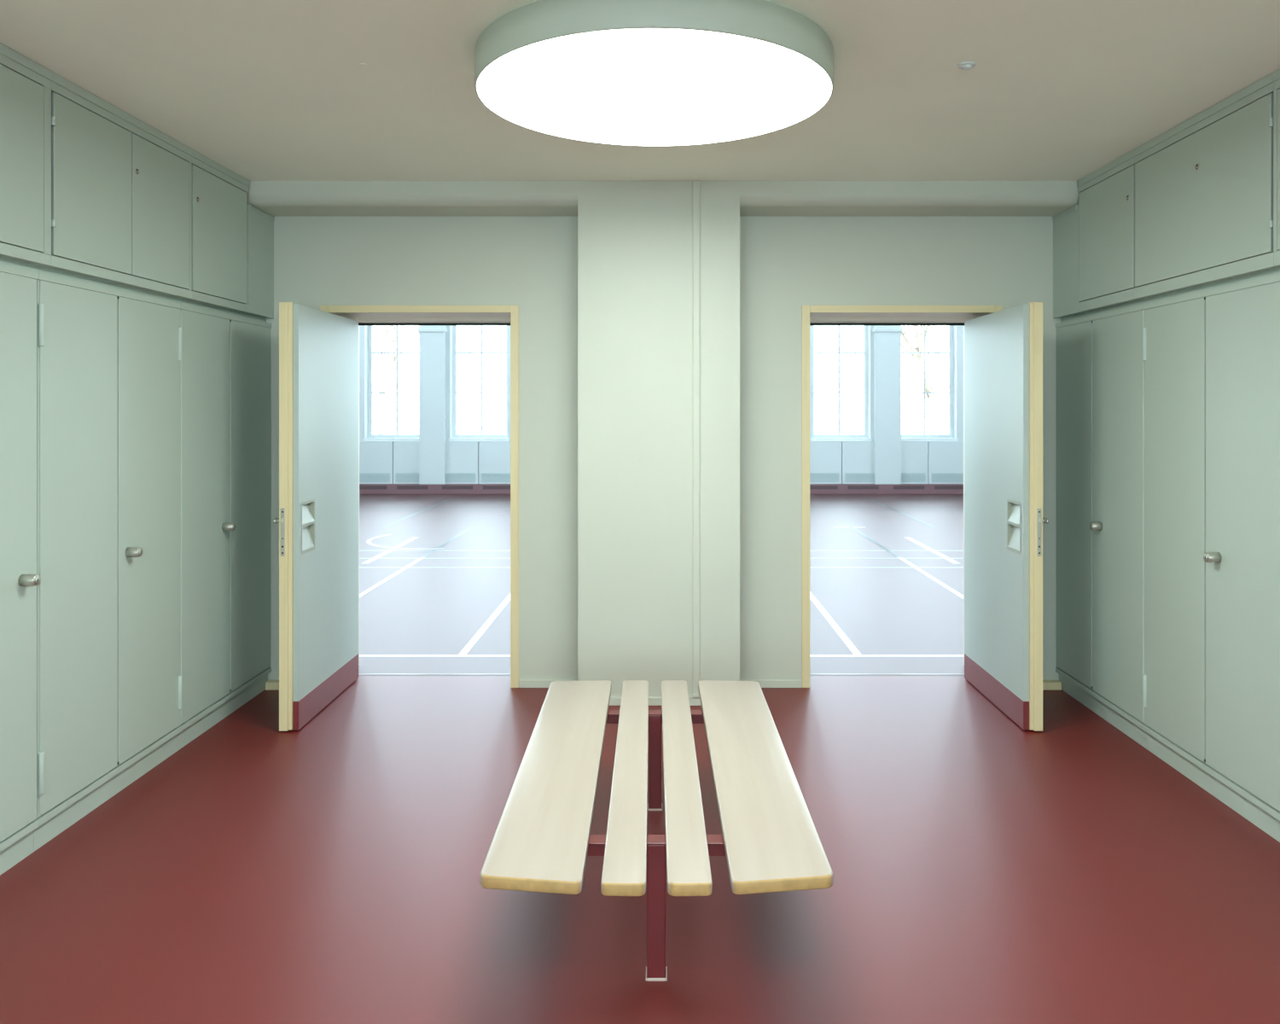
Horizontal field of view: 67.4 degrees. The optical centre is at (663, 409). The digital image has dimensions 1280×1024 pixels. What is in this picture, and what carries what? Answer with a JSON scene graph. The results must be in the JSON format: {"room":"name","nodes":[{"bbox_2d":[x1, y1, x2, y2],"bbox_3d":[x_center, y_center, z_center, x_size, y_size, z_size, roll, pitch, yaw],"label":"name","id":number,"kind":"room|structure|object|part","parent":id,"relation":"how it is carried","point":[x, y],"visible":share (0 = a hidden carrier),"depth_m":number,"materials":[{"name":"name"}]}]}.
{"room":"locker room","nodes":[
{"label":"locker room","id":0,"kind":"room"},
{"bbox_2d":[0,494,1279,1023],"bbox_3d":[0.000,1.571,6.550,22.000,0.122,21.700,0,0,0],"label":"floor","id":1,"kind":"structure","parent":0,"point":[986,869],"depth_m":3.20,"materials":[{"name":"red rubber"}]},
{"bbox_2d":[0,263,40,875],"bbox_3d":[-2.417,0.520,2.795,0.663,1.983,0.978,0,0,0],"label":"tall cabinet","id":2,"kind":"object","parent":1,"relation":"on","point":[20,579],"visible":1,"depth_m":3.18,"materials":[{"name":"paint"}]},
{"bbox_2d":[0,42,52,272],"bbox_3d":[-2.433,-0.822,2.817,0.631,0.702,1.023,0,0,0],"label":"upper cabinet","id":3,"kind":"object","parent":2,"relation":"on","point":[25,84],"visible":0.99,"depth_m":3.19,"materials":[{"name":"paint"}]},
{"bbox_3d":[-2.133,-0.825,2.817,0.020,0.567,0.945,0,0,0],"label":"cupboard door","id":4,"kind":"part","parent":3,"relation":"part of","materials":[{"name":"paint"}]},
{"bbox_2d":[33,272,182,851],"bbox_3d":[-2.417,0.520,3.768,0.663,1.983,0.967,0,0,0],"label":"tall cabinet","id":5,"kind":"object","parent":1,"relation":"on","point":[109,681],"visible":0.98,"depth_m":3.68,"materials":[{"name":"paint"}]},
{"bbox_3d":[-2.169,0.475,3.290,0.054,1.843,0.011,0,0,0],"label":"hinge post","id":6,"kind":"part","parent":5,"relation":"part of","materials":[{"name":"paint"}]},
{"bbox_3d":[-2.148,0.474,3.526,0.022,1.840,0.466,0,0,0],"label":"cupboard door","id":7,"kind":"part","parent":5,"relation":"part of","materials":[{"name":"paint"}]},
{"bbox_2d":[38,71,192,303],"bbox_3d":[-2.431,-0.822,3.824,0.634,0.702,0.989,0,0,0],"label":"upper cabinet","id":8,"kind":"object","parent":5,"relation":"on","point":[121,185],"visible":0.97,"depth_m":3.72,"materials":[{"name":"paint"}]},
{"bbox_3d":[-2.133,-0.825,3.590,0.020,0.567,0.487,0,0,0],"label":"cupboard door","id":9,"kind":"part","parent":8,"relation":"part of","materials":[{"name":"paint"}]},
{"bbox_3d":[-2.133,-0.825,4.070,0.020,0.567,0.460,0,0,0],"label":"cupboard door","id":10,"kind":"part","parent":8,"relation":"part of","materials":[{"name":"paint"}]},
{"bbox_3d":[-2.148,0.474,4.004,0.022,1.840,0.476,0,0,0],"label":"cupboard door","id":11,"kind":"part","parent":5,"relation":"part of","materials":[{"name":"paint"}]},
{"bbox_2d":[176,303,271,750],"bbox_3d":[-2.417,0.520,4.742,0.663,1.983,0.980,0,0,0],"label":"tall cabinet","id":12,"kind":"object","parent":1,"relation":"on","point":[225,363],"visible":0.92,"depth_m":4.64,"materials":[{"name":"paint"}]},
{"bbox_3d":[-2.169,0.475,4.257,0.054,1.843,0.011,0,0,0],"label":"hinge post","id":13,"kind":"part","parent":12,"relation":"part of","materials":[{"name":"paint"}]},
{"bbox_3d":[-2.148,0.474,4.497,0.022,1.840,0.474,0,0,0],"label":"cupboard door","id":14,"kind":"part","parent":12,"relation":"part of","materials":[{"name":"paint"}]},
{"bbox_3d":[-2.148,0.474,4.982,0.022,1.840,0.482,0,0,0],"label":"cupboard door","id":15,"kind":"part","parent":12,"relation":"part of","materials":[{"name":"paint"}]},
{"bbox_2d":[480,680,832,981],"bbox_3d":[-0.026,1.315,3.117,0.874,0.395,1.710,0,0,0],"label":"bench","id":16,"kind":"object","parent":1,"relation":"on","point":[543,840],"visible":1,"depth_m":2.72,"materials":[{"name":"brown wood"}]},
{"bbox_3d":[-0.032,1.331,3.647,0.048,0.356,0.048,0,0,0],"label":"leg","id":17,"kind":"part","parent":16,"relation":"part of","materials":[{"name":"red metal"}]},
{"bbox_3d":[-0.019,1.331,2.569,0.049,0.356,0.048,0,0,0],"label":"leg","id":18,"kind":"part","parent":16,"relation":"part of","materials":[{"name":"red metal"}]},
{"bbox_2d":[1055,303,1147,749],"bbox_3d":[2.417,0.520,4.751,0.663,1.983,0.961,0,0,0],"label":"tall cabinet","id":19,"kind":"object","parent":1,"relation":"on","point":[1101,366],"visible":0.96,"depth_m":4.66,"materials":[{"name":"paint"}]},
{"bbox_3d":[2.148,0.474,5.008,0.022,1.840,0.430,0,0,0],"label":"cupboard door","id":20,"kind":"part","parent":19,"relation":"part of","materials":[{"name":"paint"}]},
{"bbox_3d":[2.148,0.474,4.532,0.022,1.840,0.506,0,0,0],"label":"cupboard door","id":21,"kind":"part","parent":19,"relation":"part of","materials":[{"name":"paint"}]},
{"bbox_3d":[2.169,0.475,4.276,0.054,1.843,0.011,0,0,0],"label":"hinge post","id":22,"kind":"part","parent":19,"relation":"part of","materials":[{"name":"paint"}]},
{"bbox_2d":[1141,273,1279,842],"bbox_3d":[2.417,0.520,3.785,0.663,1.983,0.970,0,0,0],"label":"tall cabinet","id":23,"kind":"object","parent":1,"relation":"on","point":[1211,690],"visible":1,"depth_m":3.70,"materials":[{"name":"paint"}]},
{"bbox_3d":[2.148,0.474,4.027,0.022,1.840,0.468,0,0,0],"label":"cupboard door","id":24,"kind":"part","parent":23,"relation":"part of","materials":[{"name":"paint"}]},
{"bbox_2d":[1133,73,1279,303],"bbox_3d":[2.431,-0.822,3.834,0.634,0.702,0.984,0,0,0],"label":"upper cabinet","id":25,"kind":"object","parent":23,"relation":"on","point":[1204,185],"visible":0.99,"depth_m":3.74,"materials":[{"name":"paint"}]},
{"bbox_3d":[2.148,0.474,3.547,0.022,1.840,0.476,0,0,0],"label":"cupboard door","id":26,"kind":"part","parent":23,"relation":"part of","materials":[{"name":"paint"}]},
{"bbox_3d":[2.442,0.520,2.803,0.611,1.983,0.994,0,0,0],"label":"cabinet","id":27,"kind":"object","parent":1,"relation":"on","visible":0},
{"bbox_2d":[1271,69,1279,266],"bbox_3d":[2.433,-0.822,2.824,0.631,0.702,1.036,0,0,0],"label":"upper cabinet","id":28,"kind":"object","parent":27,"relation":"on","point":[1275,75],"visible":1,"depth_m":3.32,"materials":[{"name":"paint"}]},
{"bbox_3d":[2.133,-0.831,2.833,0.020,0.554,0.977,0,0,0],"label":"cupboard door","id":29,"kind":"part","parent":28,"relation":"part of","materials":[{"name":"paint"}]},
{"bbox_2d":[0,0,1279,180],"bbox_3d":[0.000,-1.250,0.567,5.500,0.150,9.733,0,0,0],"label":"ceiling","id":30,"kind":"structure","parent":0,"point":[262,90],"depth_m":3.44,"materials":[{"name":"paint"}]},
{"bbox_2d":[474,0,833,145],"bbox_3d":[-0.030,-1.112,3.230,1.188,0.124,1.188,0,0,0],"label":"ceiling lamp","id":31,"kind":"object","parent":30,"relation":"attached to","point":[634,72],"visible":1,"depth_m":2.97,"materials":[{"name":"grey paint"}]},
{"bbox_2d":[247,180,1078,216],"bbox_3d":[0.000,-1.145,5.102,5.500,0.180,0.362,0,0,0],"label":"ceiling beam","id":32,"kind":"structure","parent":30,"relation":"attached to","point":[275,198],"depth_m":4.92,"materials":[{"name":"paint"}]},
{"bbox_2d":[957,60,976,69],"bbox_3d":[1.030,-1.165,3.260,0.060,0.018,0.060,0,0,0],"label":"ceiling sensor","id":33,"kind":"object","parent":30,"relation":"attached to","point":[968,65],"visible":1,"depth_m":3.25,"materials":[{"name":"white plastic"}]},
{"bbox_2d":[577,180,739,697],"bbox_3d":[-0.023,0.169,5.077,0.830,2.686,0.313,0,0,0],"label":"column","id":34,"kind":"structure","parent":0,"point":[635,238],"depth_m":4.92,"materials":[{"name":"paint"}]},
{"bbox_2d":[609,697,701,705],"bbox_3d":[-0.023,1.491,4.915,0.830,0.042,0.012,0,0,0],"label":"baseboard","id":35,"kind":"structure","parent":34,"relation":"attached to","point":[613,701],"depth_m":4.91,"materials":[{"name":"paint"}]},
{"bbox_2d":[692,180,699,697],"bbox_3d":[0.168,0.148,4.911,0.044,2.642,0.016,0,0,0],"label":"pipe","id":36,"kind":"object","parent":34,"relation":"attached to","point":[695,183],"visible":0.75,"depth_m":4.91,"materials":[{"name":"metal"}]},
{"bbox_2d":[359,325,963,442],"bbox_3d":[0.000,-2.888,17.600,22.000,8.800,0.400,0,0,0],"label":"window frame","id":37,"kind":"structure","parent":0,"point":[363,329],"depth_m":17.40,"materials":[{"name":"paint"}]},
{"bbox_2d":[359,441,418,483],"bbox_3d":[-4.887,0.953,17.366,1.468,0.766,0.065,0,0,0],"label":"radiator cover","id":38,"kind":"object","parent":37,"relation":"attached to","point":[380,462],"visible":0.83,"depth_m":17.34,"materials":[{"name":"metal"}]},
{"bbox_2d":[359,474,389,482],"bbox_3d":[-5.257,1.220,17.337,0.628,0.153,0.005,0,0,0],"label":"grille","id":39,"kind":"object","parent":38,"relation":"attached to","point":[363,478],"depth_m":17.34,"materials":[{"name":"metal"}]},
{"bbox_3d":[-5.257,0.953,17.369,0.728,0.766,0.059,0,0,0],"label":"panel","id":40,"kind":"part","parent":38,"relation":"part of","materials":[{"name":"paint"}]},
{"bbox_3d":[-4.517,0.953,17.369,0.728,0.766,0.059,0,0,0],"label":"panel","id":41,"kind":"part","parent":38,"relation":"part of","materials":[{"name":"paint"}]},
{"bbox_2d":[395,474,418,482],"bbox_3d":[-4.517,1.220,17.337,0.628,0.153,0.005,0,0,0],"label":"grille","id":42,"kind":"object","parent":38,"relation":"attached to","point":[399,478],"depth_m":17.34,"materials":[{"name":"metal"}]},
{"bbox_2d":[363,325,418,441],"bbox_3d":[-4.887,-2.961,17.515,1.090,7.055,0.290,0,0,0],"label":"window","id":43,"kind":"structure","parent":37,"relation":"in","point":[370,327],"depth_m":17.60,"materials":[{"name":"white"}]},
{"bbox_3d":[-4.887,0.540,17.485,1.090,0.054,0.229,0,0,0],"label":"sill","id":44,"kind":"part","parent":43,"relation":"part of","materials":[{"name":"white"}]},
{"bbox_2d":[444,441,510,483],"bbox_3d":[-3.340,0.953,17.366,1.468,0.766,0.065,0,0,0],"label":"radiator cover","id":45,"kind":"object","parent":37,"relation":"attached to","point":[465,462],"visible":0.83,"depth_m":17.34,"materials":[{"name":"metal"}]},
{"bbox_2d":[444,474,475,482],"bbox_3d":[-3.710,1.220,17.337,0.628,0.153,0.005,0,0,0],"label":"grille","id":46,"kind":"object","parent":45,"relation":"attached to","point":[448,478],"depth_m":17.34,"materials":[{"name":"metal"}]},
{"bbox_3d":[-3.710,0.953,17.369,0.728,0.766,0.059,0,0,0],"label":"panel","id":47,"kind":"part","parent":45,"relation":"part of","materials":[{"name":"paint"}]},
{"bbox_3d":[-2.970,0.953,17.369,0.728,0.766,0.059,0,0,0],"label":"panel","id":48,"kind":"part","parent":45,"relation":"part of","materials":[{"name":"paint"}]},
{"bbox_2d":[481,474,510,482],"bbox_3d":[-2.970,1.220,17.337,0.628,0.153,0.005,0,0,0],"label":"grille","id":49,"kind":"object","parent":45,"relation":"attached to","point":[485,478],"depth_m":17.34,"materials":[{"name":"metal"}]},
{"bbox_2d":[448,325,509,441],"bbox_3d":[-3.340,-2.961,17.515,1.090,7.055,0.290,0,0,0],"label":"window","id":50,"kind":"structure","parent":37,"relation":"in","point":[454,327],"depth_m":17.60,"materials":[{"name":"white"}]},
{"bbox_3d":[-3.340,0.540,17.485,1.090,0.054,0.229,0,0,0],"label":"sill","id":51,"kind":"part","parent":50,"relation":"part of","materials":[{"name":"white"}]},
{"bbox_2d":[417,325,902,483],"bbox_3d":[-0.060,-2.975,17.335,8.740,8.625,0.130,0,0,0],"label":"pilaster","id":52,"kind":"object","parent":37,"relation":"attached to","point":[432,338],"visible":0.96,"depth_m":17.30,"materials":[{"name":"paint"}]},
{"bbox_2d":[359,483,963,494],"bbox_3d":[0.000,1.425,17.339,22.000,0.174,0.122,0,0,0],"label":"baseboard","id":53,"kind":"structure","parent":37,"relation":"attached to","point":[363,488],"depth_m":17.28,"materials":[{"name":"red"}]},
{"bbox_2d":[811,325,872,441],"bbox_3d":[3.225,-2.961,17.515,1.090,7.055,0.290,0,0,0],"label":"window","id":54,"kind":"structure","parent":37,"relation":"in","point":[865,327],"depth_m":17.60,"materials":[{"name":"white"}]},
{"bbox_3d":[3.225,0.540,17.485,1.090,0.054,0.229,0,0,0],"label":"sill","id":55,"kind":"part","parent":54,"relation":"part of","materials":[{"name":"white"}]},
{"bbox_2d":[809,441,874,483],"bbox_3d":[3.225,0.953,17.366,1.468,0.766,0.065,0,0,0],"label":"radiator cover","id":56,"kind":"object","parent":37,"relation":"attached to","point":[830,462],"visible":0.8,"depth_m":17.34,"materials":[{"name":"metal"}]},
{"bbox_2d":[809,474,838,482],"bbox_3d":[2.855,1.220,17.337,0.628,0.153,0.005,0,0,0],"label":"grille","id":57,"kind":"object","parent":56,"relation":"attached to","point":[813,478],"depth_m":17.34,"materials":[{"name":"metal"}]},
{"bbox_3d":[2.855,0.953,17.369,0.728,0.766,0.059,0,0,0],"label":"panel","id":58,"kind":"part","parent":56,"relation":"part of","materials":[{"name":"paint"}]},
{"bbox_3d":[3.595,0.953,17.369,0.728,0.766,0.059,0,0,0],"label":"panel","id":59,"kind":"part","parent":56,"relation":"part of","materials":[{"name":"paint"}]},
{"bbox_2d":[844,474,874,482],"bbox_3d":[3.595,1.220,17.337,0.628,0.153,0.005,0,0,0],"label":"grille","id":60,"kind":"object","parent":56,"relation":"attached to","point":[848,478],"depth_m":17.34,"materials":[{"name":"grey metal"}]},
{"bbox_2d":[901,325,958,441],"bbox_3d":[4.787,-2.961,17.515,1.090,7.055,0.290,0,0,0],"label":"window","id":61,"kind":"structure","parent":37,"relation":"in","point":[951,327],"depth_m":17.60,"materials":[{"name":"white"}]},
{"bbox_3d":[4.787,0.540,17.485,1.090,0.054,0.229,0,0,0],"label":"sill","id":62,"kind":"part","parent":61,"relation":"part of","materials":[{"name":"white"}]},
{"bbox_2d":[901,441,963,483],"bbox_3d":[4.787,0.953,17.366,1.468,0.766,0.065,0,0,0],"label":"radiator cover","id":63,"kind":"object","parent":37,"relation":"attached to","point":[922,462],"visible":0.81,"depth_m":17.34,"materials":[{"name":"metal"}]},
{"bbox_2d":[901,474,925,482],"bbox_3d":[4.417,1.220,17.337,0.628,0.153,0.005,0,0,0],"label":"grille","id":64,"kind":"object","parent":63,"relation":"attached to","point":[904,478],"depth_m":17.34,"materials":[{"name":"metal"}]},
{"bbox_3d":[4.417,0.953,17.369,0.728,0.766,0.059,0,0,0],"label":"panel","id":65,"kind":"part","parent":63,"relation":"part of","materials":[{"name":"paint"}]},
{"bbox_3d":[5.157,0.953,17.369,0.728,0.766,0.059,0,0,0],"label":"panel","id":66,"kind":"part","parent":63,"relation":"part of","materials":[{"name":"paint"}]},
{"bbox_2d":[931,474,963,482],"bbox_3d":[5.157,1.220,17.337,0.628,0.153,0.005,0,0,0],"label":"grille","id":67,"kind":"object","parent":63,"relation":"attached to","point":[935,478],"depth_m":17.34,"materials":[{"name":"metal"}]},
{"bbox_2d":[266,216,1060,687],"bbox_3d":[0.000,0.169,5.459,5.500,2.687,0.452,0,0,0],"label":"wall","id":68,"kind":"structure","parent":0,"point":[787,264],"depth_m":5.23,"materials":[{"name":"paint"}]},
{"bbox_2d":[181,149,274,322],"bbox_3d":[-2.433,-0.822,4.776,0.631,0.702,0.912,0,0,0],"label":"upper cabinet","id":69,"kind":"object","parent":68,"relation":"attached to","point":[232,239],"visible":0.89,"depth_m":4.68,"materials":[{"name":"paint"}]},
{"bbox_3d":[-2.133,-0.825,4.616,0.020,0.567,0.562,0,0,0],"label":"cupboard door","id":70,"kind":"part","parent":69,"relation":"part of","materials":[{"name":"paint"}]},
{"bbox_3d":[-2.436,-0.762,5.071,0.625,0.582,0.322,0,0,0],"label":"panel","id":71,"kind":"part","parent":69,"relation":"part of","materials":[{"name":"paint"}]},
{"bbox_2d":[265,680,279,690],"bbox_3d":[-2.011,1.491,5.208,0.278,0.042,0.050,0,0,0],"label":"baseboard","id":72,"kind":"structure","parent":68,"relation":"attached to","point":[270,684],"depth_m":5.18,"materials":[{"name":"beige wood"}]},
{"bbox_2d":[273,302,518,731],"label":"door","id":73,"kind":"structure","parent":68,"relation":"in","point":[318,519],"depth_m":4.86,"materials":[{"name":"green wood"}]},
{"bbox_3d":[-1.829,0.527,4.604,0.051,0.048,0.136,0,0,0],"label":"handle","id":74,"kind":"part","parent":73,"relation":"part of","materials":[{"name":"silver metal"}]},
{"bbox_3d":[-1.784,0.572,4.498,0.018,0.224,0.004,0,0,0],"label":"lock plate","id":75,"kind":"part","parent":73,"relation":"part of","materials":[{"name":"silver metal"}]},
{"bbox_3d":[-1.728,0.562,4.637,0.027,0.248,0.182,0,0,0],"label":"finger pull","id":76,"kind":"part","parent":73,"relation":"part of","materials":[{"name":"grey"}]},
{"bbox_3d":[-1.729,1.438,4.957,0.027,0.135,0.886,0,0,0],"label":"kick plate","id":77,"kind":"part","parent":73,"relation":"part of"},
{"bbox_3d":[-1.729,0.435,4.957,0.026,1.869,0.885,0,0,0],"label":"panel","id":78,"kind":"part","parent":73,"relation":"part of","materials":[{"name":"paint"}]},
{"bbox_2d":[518,680,577,687],"bbox_3d":[-0.613,1.491,5.227,0.345,0.042,0.012,0,0,0],"label":"baseboard","id":79,"kind":"structure","parent":68,"relation":"attached to","point":[522,683],"depth_m":5.22,"materials":[{"name":"paint"}]},
{"bbox_2d":[739,680,801,687],"bbox_3d":[0.573,1.491,5.227,0.358,0.042,0.012,0,0,0],"label":"baseboard","id":80,"kind":"structure","parent":68,"relation":"attached to","point":[764,683],"depth_m":5.22,"materials":[{"name":"paint"}]},
{"bbox_2d":[801,302,1049,731],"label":"door","id":81,"kind":"structure","parent":68,"relation":"in","point":[1003,520],"depth_m":4.88,"materials":[{"name":"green wood"}]},
{"bbox_3d":[1.706,1.438,4.957,0.027,0.135,0.886,0,0,0],"label":"kick plate","id":82,"kind":"part","parent":81,"relation":"part of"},
{"bbox_3d":[1.706,0.435,4.957,0.026,1.869,0.885,0,0,0],"label":"panel","id":83,"kind":"part","parent":81,"relation":"part of","materials":[{"name":"paint"}]},
{"bbox_3d":[1.705,0.562,4.637,0.027,0.248,0.182,0,0,0],"label":"finger pull","id":84,"kind":"part","parent":81,"relation":"part of","materials":[{"name":"grey metal"}]},
{"bbox_3d":[1.761,0.572,4.498,0.018,0.224,0.004,0,0,0],"label":"lock plate","id":85,"kind":"part","parent":81,"relation":"part of","materials":[{"name":"silver metal"}]},
{"bbox_3d":[1.806,0.527,4.604,0.051,0.048,0.136,0,0,0],"label":"handle","id":86,"kind":"part","parent":81,"relation":"part of","materials":[{"name":"silver metal"}]},
{"bbox_2d":[1042,680,1061,690],"bbox_3d":[1.998,1.491,5.208,0.304,0.042,0.050,0,0,0],"label":"baseboard","id":87,"kind":"structure","parent":68,"relation":"attached to","point":[1047,684],"depth_m":5.18,"materials":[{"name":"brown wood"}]},
{"bbox_2d":[1052,150,1144,322],"bbox_3d":[2.433,-0.822,4.780,0.631,0.702,0.904,0,0,0],"label":"upper cabinet","id":88,"kind":"object","parent":68,"relation":"attached to","point":[1094,238],"visible":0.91,"depth_m":4.68,"materials":[{"name":"paint"}]},
{"bbox_3d":[2.436,-0.762,5.071,0.625,0.582,0.322,0,0,0],"label":"panel","id":89,"kind":"part","parent":88,"relation":"part of","materials":[{"name":"paint"}]},
{"bbox_3d":[2.133,-0.831,4.623,0.020,0.554,0.567,0,0,0],"label":"cupboard door","id":90,"kind":"part","parent":88,"relation":"part of","materials":[{"name":"paint"}]},
{"label":"outside","id":91,"kind":"structure","parent":0,"visible":0},
{"bbox_2d":[372,431,948,434],"bbox_3d":[0.000,2.062,53.900,120.000,0.100,72.200,0,0,0],"label":"ground","id":92,"kind":"structure","parent":91,"point":[374,433],"depth_m":83.84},
{"bbox_2d":[372,325,418,434],"bbox_3d":[-15.019,-2.239,47.397,5.764,8.515,8.279,0,0,-25],"label":"bare tree","id":93,"kind":"object","parent":92,"relation":"on","point":[383,381],"visible":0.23,"depth_m":47.90,"materials":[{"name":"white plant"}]},
{"bbox_2d":[901,325,948,434],"bbox_3d":[9.627,-2.061,37.028,3.943,8.159,5.768,0,0,33],"label":"bare tree","id":94,"kind":"object","parent":92,"relation":"on","point":[929,398],"visible":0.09,"depth_m":36.91,"materials":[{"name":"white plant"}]}
]}

